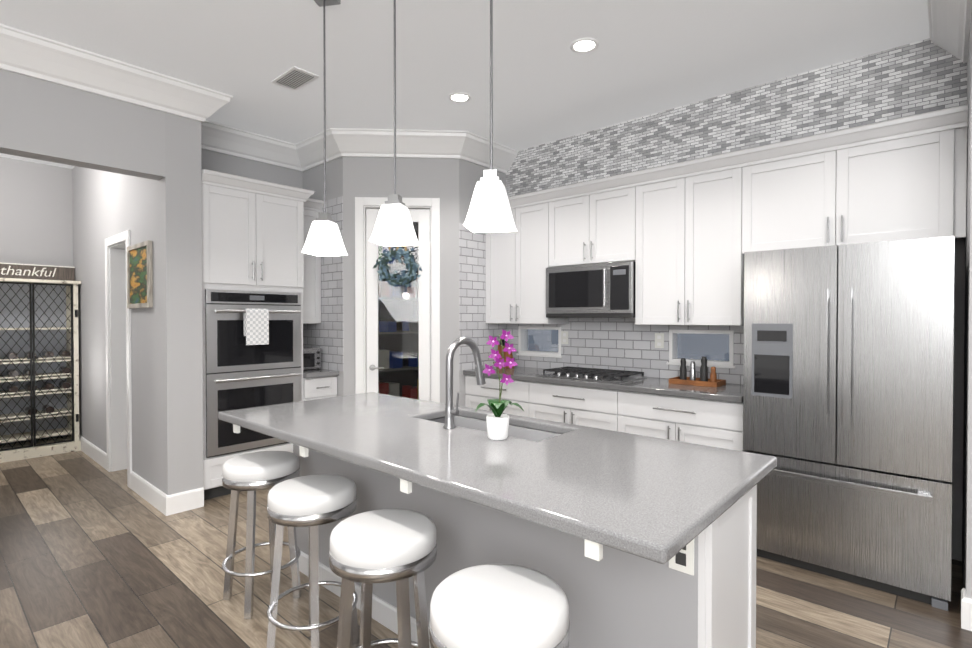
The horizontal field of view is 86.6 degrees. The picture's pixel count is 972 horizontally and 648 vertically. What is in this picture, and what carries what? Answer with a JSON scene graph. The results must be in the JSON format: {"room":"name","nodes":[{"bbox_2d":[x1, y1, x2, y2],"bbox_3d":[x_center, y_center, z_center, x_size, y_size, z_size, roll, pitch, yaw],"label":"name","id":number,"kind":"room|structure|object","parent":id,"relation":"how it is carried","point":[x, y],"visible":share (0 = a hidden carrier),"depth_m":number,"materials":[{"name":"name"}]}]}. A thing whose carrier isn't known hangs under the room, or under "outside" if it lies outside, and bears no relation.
{"room":"kitchen","nodes":[
{"label":"kitchen","id":0,"kind":"room"},
{"bbox_2d":[0,157,72,266],"bbox_3d":[-5.796,-0.175,4.448,0.120,3.050,4.000,1,1,42],"label":"wall","id":1,"kind":"structure","parent":0,"point":[36,213],"depth_m":5.48,"materials":[{"name":"grey paint"}]},
{"bbox_2d":[0,435,65,444],"bbox_3d":[-5.784,1.281,4.376,0.016,0.140,3.643,1,1,42],"label":"baseboard","id":2,"kind":"structure","parent":1,"relation":"attached to","point":[61,435],"depth_m":5.50,"materials":[{"name":"white"}]},
{"bbox_2d":[0,69,164,180],"bbox_3d":[-3.576,-0.150,2.303,0.150,3.050,3.763,1,1,42],"label":"wall","id":3,"kind":"structure","parent":0,"point":[40,119],"depth_m":3.28,"materials":[{"name":"grey paint"}]},
{"bbox_2d":[72,112,203,494],"bbox_3d":[-3.386,-0.179,4.817,3.220,3.050,0.237,1,1,42],"label":"wall","id":4,"kind":"structure","parent":0,"point":[164,214],"depth_m":3.82,"materials":[{"name":"grey paint"}]},
{"bbox_2d":[79,435,106,469],"bbox_3d":[-4.022,1.271,5.233,1.440,0.140,0.016,1,1,42],"label":"baseboard","id":5,"kind":"structure","parent":4,"relation":"attached to","point":[98,455],"depth_m":5.07,"materials":[{"name":"white wood"}]},
{"bbox_2d":[105,230,131,487],"bbox_3d":[-3.124,0.286,4.575,0.750,2.125,0.255,1,1,42],"label":"door frame","id":6,"kind":"structure","parent":4,"relation":"attached to","point":[119,379],"depth_m":4.71,"materials":[{"name":"white wood"}]},
{"bbox_2d":[127,240,152,307],"bbox_3d":[-2.708,-0.375,4.028,0.560,0.500,0.030,1,1,42],"label":"framed art","id":7,"kind":"object","parent":4,"relation":"attached to","point":[139,276],"visible":1,"depth_m":3.99,"materials":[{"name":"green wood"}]},
{"bbox_2d":[130,471,170,515],"bbox_3d":[-2.589,1.286,3.951,0.886,0.140,0.016,1,1,42],"label":"baseboard","id":8,"kind":"structure","parent":4,"relation":"attached to","point":[160,500],"depth_m":3.87,"materials":[{"name":"white wood"}]},
{"bbox_2d":[0,0,971,173],"bbox_3d":[-0.628,-1.568,1.532,6.550,0.196,6.568,1,1,42],"label":"crown molding","id":9,"kind":"structure","parent":4,"relation":"attached to","point":[22,52],"depth_m":3.67,"materials":[{"name":"white"}]},
{"bbox_2d":[201,149,302,188],"bbox_3d":[-1.730,-0.185,5.319,0.120,3.050,2.720,1,1,42],"label":"wall","id":10,"kind":"structure","parent":0,"point":[230,164],"depth_m":4.73,"materials":[{"name":"grey paint"}]},
{"bbox_2d":[303,157,342,396],"bbox_3d":[-1.521,-0.180,4.930,0.710,3.050,0.100,1,1,42],"label":"wall","id":11,"kind":"structure","parent":0,"point":[313,178],"depth_m":4.80,"materials":[{"name":"grey paint"}]},
{"bbox_2d":[303,196,342,370],"bbox_3d":[-1.554,-0.365,4.888,0.706,1.580,0.004,1,1,42],"label":"wall tile","id":12,"kind":"structure","parent":11,"relation":"attached to","point":[325,335],"depth_m":4.78,"materials":[{"name":"white tile"}]},
{"bbox_2d":[378,222,418,396],"bbox_3d":[-0.809,-0.109,5.247,1.350,2.900,1.320,1,1,42],"label":"lining","id":13,"kind":"object","parent":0,"point":[396,345],"depth_m":6.05,"materials":[{"name":"grey"}]},
{"bbox_2d":[378,245,408,397],"bbox_3d":[-1.298,0.011,5.459,0.330,1.795,0.960,1,1,42],"label":"shelf","id":14,"kind":"object","parent":13,"relation":"attached to","point":[384,362],"depth_m":5.64,"materials":[{"name":"grey"}]},
{"bbox_2d":[408,245,418,399],"bbox_3d":[-0.484,-0.003,5.605,1.348,1.819,0.345,1,1,42],"label":"shelf","id":15,"kind":"object","parent":13,"relation":"attached to","point":[414,255],"depth_m":5.81,"materials":[{"name":"grey"}]},
{"bbox_2d":[343,157,458,404],"bbox_3d":[-0.770,-0.178,4.735,1.046,3.050,0.100,0,1,-3],"label":"wall","id":16,"kind":"structure","parent":0,"point":[415,177],"depth_m":4.68,"materials":[{"name":"grey paint"}]},
{"bbox_2d":[355,197,439,402],"bbox_3d":[-0.802,0.102,4.728,0.760,2.490,0.118,0,1,-3],"label":"door frame","id":17,"kind":"structure","parent":16,"relation":"attached to","point":[362,204],"depth_m":4.67,"materials":[{"name":"white wood"}]},
{"bbox_2d":[366,209,429,400],"bbox_3d":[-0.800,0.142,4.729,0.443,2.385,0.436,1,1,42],"label":"pantry door","id":18,"kind":"structure","parent":16,"relation":"in","point":[421,217],"depth_m":4.72,"materials":[{"name":"white wood"}]},
{"bbox_2d":[373,246,421,286],"bbox_3d":[-0.796,-0.685,4.650,0.296,0.708,0.331,1,1,42],"label":"wreath","id":19,"kind":"object","parent":18,"relation":"hanging from","point":[407,278],"visible":0.96,"depth_m":4.65,"materials":[{"name":"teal plant"}]},
{"bbox_2d":[0,0,929,168],"bbox_3d":[-1.197,-1.703,2.094,10.150,0.060,6.850,1,1,42],"label":"ceiling","id":20,"kind":"structure","parent":0,"point":[646,58],"depth_m":3.18,"materials":[{"name":"white paint"}]},
{"bbox_2d":[271,66,318,90],"bbox_3d":[-1.313,-1.683,3.547,0.320,0.012,0.180,1,1,42],"label":"ceiling vent","id":21,"kind":"object","parent":20,"relation":"in","point":[294,78],"visible":0.98,"depth_m":3.53,"materials":[{"name":"white metal"}]},
{"bbox_2d":[302,0,347,255],"bbox_3d":[-0.823,-1.018,2.633,0.170,1.319,0.170,0,1,11],"label":"pendant light","id":22,"kind":"object","parent":20,"relation":"hanging from","point":[324,237],"visible":1,"depth_m":2.61,"materials":[{"name":"white glass"}]},
{"bbox_2d":[369,0,418,245],"bbox_3d":[-0.398,-1.014,2.253,0.170,1.319,0.170,0,1,11],"label":"pendant light","id":23,"kind":"object","parent":20,"relation":"hanging from","point":[394,226],"visible":1,"depth_m":2.21,"materials":[{"name":"white glass"}]},
{"bbox_2d":[448,92,470,102],"bbox_3d":[-0.197,-1.688,3.850,0.170,0.010,0.170,1,1,42],"label":"recessed light","id":24,"kind":"object","parent":20,"relation":"in","point":[458,97],"visible":1,"depth_m":3.85,"materials":[{"name":"white"}]},
{"bbox_2d":[463,0,516,232],"bbox_3d":[0.019,-1.010,1.879,0.170,1.319,0.170,0,1,11],"label":"pendant light","id":25,"kind":"object","parent":20,"relation":"hanging from","point":[489,210],"visible":1,"depth_m":1.84,"materials":[{"name":"white glass"}]},
{"bbox_2d":[570,38,598,52],"bbox_3d":[0.594,-1.679,3.115,0.170,0.010,0.170,1,1,42],"label":"recessed light","id":26,"kind":"object","parent":20,"relation":"in","point":[584,45],"visible":1,"depth_m":3.11,"materials":[{"name":"white"}]},
{"bbox_2d":[459,159,505,406],"bbox_3d":[-0.055,-0.181,5.001,0.100,3.050,0.680,1,1,42],"label":"wall","id":27,"kind":"structure","parent":0,"point":[470,174],"depth_m":4.77,"materials":[{"name":"grey paint"}]},
{"bbox_2d":[459,223,506,370],"bbox_3d":[-0.018,-0.251,4.964,0.004,1.350,0.676,1,1,42],"label":"wall tile","id":28,"kind":"structure","parent":27,"relation":"attached to","point":[476,327],"depth_m":4.85,"materials":[{"name":"white tile"}]},
{"bbox_2d":[0,451,971,647],"bbox_3d":[-1.197,1.407,2.130,10.150,0.060,6.850,1,1,42],"label":"floor","id":29,"kind":"structure","parent":0,"point":[93,554],"depth_m":2.66,"materials":[{"name":"brown wood"}]},
{"bbox_2d":[0,278,80,462],"bbox_3d":[-4.680,0.445,5.291,0.421,1.790,0.775,1,1,42],"label":"wine rack cabinet","id":30,"kind":"object","parent":29,"relation":"on","point":[39,367],"visible":1,"depth_m":5.36,"materials":[{"name":"grey"}]},
{"bbox_2d":[0,262,74,280],"bbox_3d":[-4.750,-0.536,5.343,0.032,0.169,0.775,1,1,42],"label":"sign","id":31,"kind":"object","parent":30,"relation":"on","point":[30,271],"visible":1,"depth_m":5.39,"materials":[{"name":"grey wood"}]},
{"bbox_2d":[222,451,300,618],"bbox_3d":[-1.120,1.021,2.580,0.363,0.704,0.363,1,1,42],"label":"stool","id":32,"kind":"object","parent":29,"relation":"on","point":[251,474],"visible":0.94,"depth_m":2.48,"materials":[{"name":"silver metal"}]},
{"bbox_2d":[202,169,338,499],"bbox_3d":[-1.943,0.100,4.464,0.694,2.500,1.151,1,1,42],"label":"tall cabinet","id":33,"kind":"object","parent":29,"relation":"on","point":[255,232],"visible":0.69,"depth_m":4.13,"materials":[{"name":"white painted wood"}]},
{"bbox_2d":[205,289,300,457],"bbox_3d":[-1.830,0.371,4.149,0.100,1.275,0.760,1,1,42],"label":"double oven","id":34,"kind":"object","parent":33,"relation":"in","point":[238,375],"depth_m":4.09,"materials":[{"name":"grey metal"}]},
{"bbox_2d":[243,308,268,344],"bbox_3d":[-1.823,0.021,4.093,0.046,0.287,0.180,1,1,42],"label":"hanging towel","id":35,"kind":"object","parent":33,"relation":"hanging from","point":[256,326],"visible":0.88,"depth_m":4.07,"materials":[{"name":"white fabric"}]},
{"bbox_2d":[303,369,338,377],"bbox_3d":[-1.686,0.446,4.793,0.644,0.040,0.323,1,1,42],"label":"countertop","id":36,"kind":"structure","parent":33,"relation":"on","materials":[{"name":"grey stone"}]},
{"bbox_2d":[303,347,320,369],"bbox_3d":[-1.717,0.325,4.817,0.336,0.200,0.240,1,1,42],"label":"toaster oven","id":37,"kind":"object","parent":36,"relation":"on","point":[311,357],"visible":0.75,"depth_m":4.75,"materials":[{"name":"silver metal"}]},
{"bbox_2d":[267,474,358,647],"bbox_3d":[-0.725,1.026,2.166,0.362,0.704,0.362,1,1,42],"label":"stool","id":38,"kind":"object","parent":29,"relation":"on","point":[312,502],"visible":0.94,"depth_m":2.06,"materials":[{"name":"white leather"}]},
{"bbox_2d":[329,509,436,647],"bbox_3d":[-0.344,1.031,1.745,0.373,0.704,0.373,1,1,42],"label":"stool","id":39,"kind":"object","parent":29,"relation":"on","point":[367,549],"visible":1,"depth_m":1.65,"materials":[{"name":"white leather"}]},
{"bbox_2d":[218,392,776,647],"bbox_3d":[-0.183,0.916,2.231,2.360,0.920,0.960,1,1,42],"label":"kitchen island","id":40,"kind":"object","parent":29,"relation":"on","point":[624,540],"visible":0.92,"depth_m":1.69,"materials":[{"name":"grey stone"}]},
{"bbox_2d":[430,418,444,422],"bbox_3d":[0.015,0.594,2.388,0.768,0.200,0.313,1,1,42],"label":"sink","id":41,"kind":"object","parent":40,"relation":"in","point":[442,420],"depth_m":2.67,"materials":[{"name":"grey metal"}]},
{"bbox_2d":[443,337,485,428],"bbox_3d":[-0.078,0.256,2.324,0.098,0.396,0.257,1,1,42],"label":"faucet","id":42,"kind":"object","parent":40,"relation":"on","point":[450,412],"visible":1,"depth_m":2.25,"materials":[{"name":"grey metal"}]},
{"bbox_2d":[475,329,523,439],"bbox_3d":[0.049,0.239,2.054,0.189,0.436,0.172,1,1,42],"label":"orchid plant","id":43,"kind":"object","parent":40,"relation":"on","point":[497,421],"visible":1,"depth_m":2.05,"materials":[{"name":"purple plant"}]},
{"bbox_2d":[463,374,534,417],"bbox_3d":[0.305,0.907,4.734,0.798,0.880,0.602,1,1,42],"label":"base cabinet","id":44,"kind":"object","parent":29,"relation":"on","point":[522,393],"depth_m":4.46,"materials":[{"name":"white wood"}]},
{"bbox_2d":[429,564,569,647],"bbox_3d":[0.034,1.036,1.320,0.375,0.704,0.375,1,1,42],"label":"stool","id":45,"kind":"object","parent":29,"relation":"on","point":[497,606],"visible":1,"depth_m":1.25,"materials":[{"name":"white leather"}]},
{"bbox_2d":[535,382,626,432],"bbox_3d":[0.856,0.913,4.241,0.923,0.880,0.602,1,1,42],"label":"base cabinet","id":46,"kind":"object","parent":29,"relation":"on","point":[577,405],"depth_m":3.94,"materials":[{"name":"white wood"}]},
{"bbox_2d":[627,394,744,450],"bbox_3d":[1.449,0.919,3.710,0.911,0.880,0.602,1,1,42],"label":"base cabinet","id":47,"kind":"object","parent":29,"relation":"on","point":[663,408],"depth_m":3.41,"materials":[{"name":"white wood"}]},
{"bbox_2d":[463,366,742,401],"bbox_3d":[0.889,0.453,4.188,2.390,0.040,0.634,1,1,42],"label":"countertop","id":48,"kind":"structure","parent":47,"relation":"on","point":[729,392],"depth_m":3.74,"materials":[{"name":"grey stone"}]},
{"bbox_2d":[497,336,514,367],"bbox_3d":[0.187,0.271,5.007,0.100,0.303,0.160,-1,1,-38],"label":"knife block","id":49,"kind":"object","parent":48,"relation":"on","point":[504,353],"visible":0.46,"depth_m":4.98,"materials":[{"name":"brown wood"}]},
{"bbox_2d":[536,366,646,382],"bbox_3d":[0.859,0.409,4.237,0.760,0.046,0.480,1,1,42],"label":"gas cooktop","id":50,"kind":"object","parent":48,"relation":"in","point":[601,375],"visible":1,"depth_m":4.14,"materials":[{"name":"silver metal"}]},
{"bbox_2d":[669,356,725,386],"bbox_3d":[1.537,0.336,3.757,0.340,0.202,0.200,1,1,42],"label":"tray","id":51,"kind":"object","parent":48,"relation":"on","point":[702,380],"visible":1,"depth_m":3.71,"materials":[{"name":"brown wood"}]},
{"bbox_2d":[743,236,954,610],"bbox_3d":[2.082,0.472,2.988,0.920,1.790,0.772,1,1,42],"label":"refrigerator","id":52,"kind":"object","parent":29,"relation":"on","point":[848,387],"visible":0.83,"depth_m":2.68,"materials":[{"name":"grey metal"}]},
{"bbox_2d":[517,238,964,560],"bbox_3d":[1.571,-0.171,4.097,6.670,3.050,0.140,1,1,42],"label":"wall","id":53,"kind":"structure","parent":0,"point":[958,387],"depth_m":2.98,"materials":[{"name":"grey paint"}]},
{"bbox_2d":[486,200,568,323],"bbox_3d":[0.398,-0.534,4.822,0.798,1.060,0.322,1,1,42],"label":"upper cabinet","id":54,"kind":"object","parent":53,"relation":"attached to","point":[517,262],"depth_m":4.68,"materials":[{"name":"white wood"}]},
{"bbox_2d":[516,326,561,357],"bbox_3d":[0.536,0.168,4.977,0.530,0.288,0.114,1,1,42],"label":"window","id":55,"kind":"structure","parent":53,"relation":"in","point":[523,350],"depth_m":4.99,"materials":[{"name":"white"}]},
{"bbox_2d":[554,184,637,266],"bbox_3d":[0.949,-0.776,4.325,0.802,0.565,0.322,1,1,42],"label":"upper cabinet","id":56,"kind":"object","parent":53,"relation":"attached to","point":[601,226],"depth_m":4.16,"materials":[{"name":"white wood"}]},
{"bbox_2d":[546,261,635,317],"bbox_3d":[0.917,-0.268,4.295,0.792,0.430,0.415,1,1,42],"label":"microwave","id":57,"kind":"object","parent":56,"relation":"attached to","point":[602,290],"visible":0.98,"depth_m":4.13,"materials":[{"name":"grey metal"}]},
{"bbox_2d":[507,318,743,383],"bbox_3d":[1.102,0.180,4.424,2.400,0.500,0.004,1,1,42],"label":"tile backsplash","id":58,"kind":"structure","parent":53,"relation":"attached to","point":[626,344],"depth_m":4.38,"materials":[{"name":"white tile"}]},
{"bbox_2d":[561,331,567,343],"bbox_3d":[0.725,0.127,4.752,0.075,0.120,0.008,1,1,42],"label":"outlet","id":59,"kind":"object","parent":58,"relation":"attached to","point":[564,337],"visible":1,"depth_m":4.75,"materials":[{"name":"white plastic"}]},
{"bbox_2d":[655,333,663,347],"bbox_3d":[1.396,0.134,4.152,0.075,0.120,0.008,1,1,42],"label":"outlet","id":60,"kind":"object","parent":58,"relation":"attached to","point":[659,340],"visible":1,"depth_m":4.15,"materials":[{"name":"white plastic"}]},
{"bbox_2d":[634,160,753,325],"bbox_3d":[1.529,-0.522,3.809,0.875,1.060,0.322,1,1,42],"label":"upper cabinet","id":61,"kind":"object","parent":53,"relation":"attached to","point":[685,235],"depth_m":3.65,"materials":[{"name":"white wood"}]},
{"bbox_2d":[666,330,734,368],"bbox_3d":[1.662,0.185,3.970,0.510,0.278,0.114,1,1,42],"label":"window","id":62,"kind":"structure","parent":53,"relation":"in","point":[673,354],"depth_m":3.95,"materials":[{"name":"white"}]},
{"bbox_2d":[506,38,966,196],"bbox_3d":[1.472,-1.391,4.069,3.400,0.610,0.012,1,1,42],"label":"stone wall","id":63,"kind":"structure","parent":53,"relation":"attached to","point":[921,76],"depth_m":3.63,"materials":[{"name":"tile"}]},
{"bbox_2d":[754,120,967,250],"bbox_3d":[2.220,-0.755,3.189,1.097,0.580,0.322,1,1,42],"label":"upper cabinet","id":64,"kind":"object","parent":53,"relation":"attached to","point":[911,185],"depth_m":2.99,"materials":[{"name":"white wood"}]},
{"bbox_2d":[962,9,971,598],"bbox_3d":[3.090,-0.147,2.067,1.700,3.050,0.860,1,1,42],"label":"wall","id":65,"kind":"structure","parent":0,"point":[967,510],"depth_m":2.41,"materials":[{"name":"grey paint"}]},
{"bbox_2d":[961,593,971,630],"bbox_3d":[2.792,1.311,1.763,1.716,0.140,0.016,1,1,42],"label":"baseboard","id":66,"kind":"structure","parent":65,"relation":"attached to","point":[966,603],"depth_m":2.32,"materials":[{"name":"white wood"}]},
{"label":"outside","id":67,"kind":"structure","parent":0,"visible":0},
{"bbox_2d":[528,329,728,360],"bbox_3d":[1.466,0.095,4.905,3.700,1.900,0.001,1,1,42],"label":"windows","id":68,"kind":"structure","parent":67,"point":[688,350],"depth_m":4.59,"materials":[{"name":"glass"}]}
]}

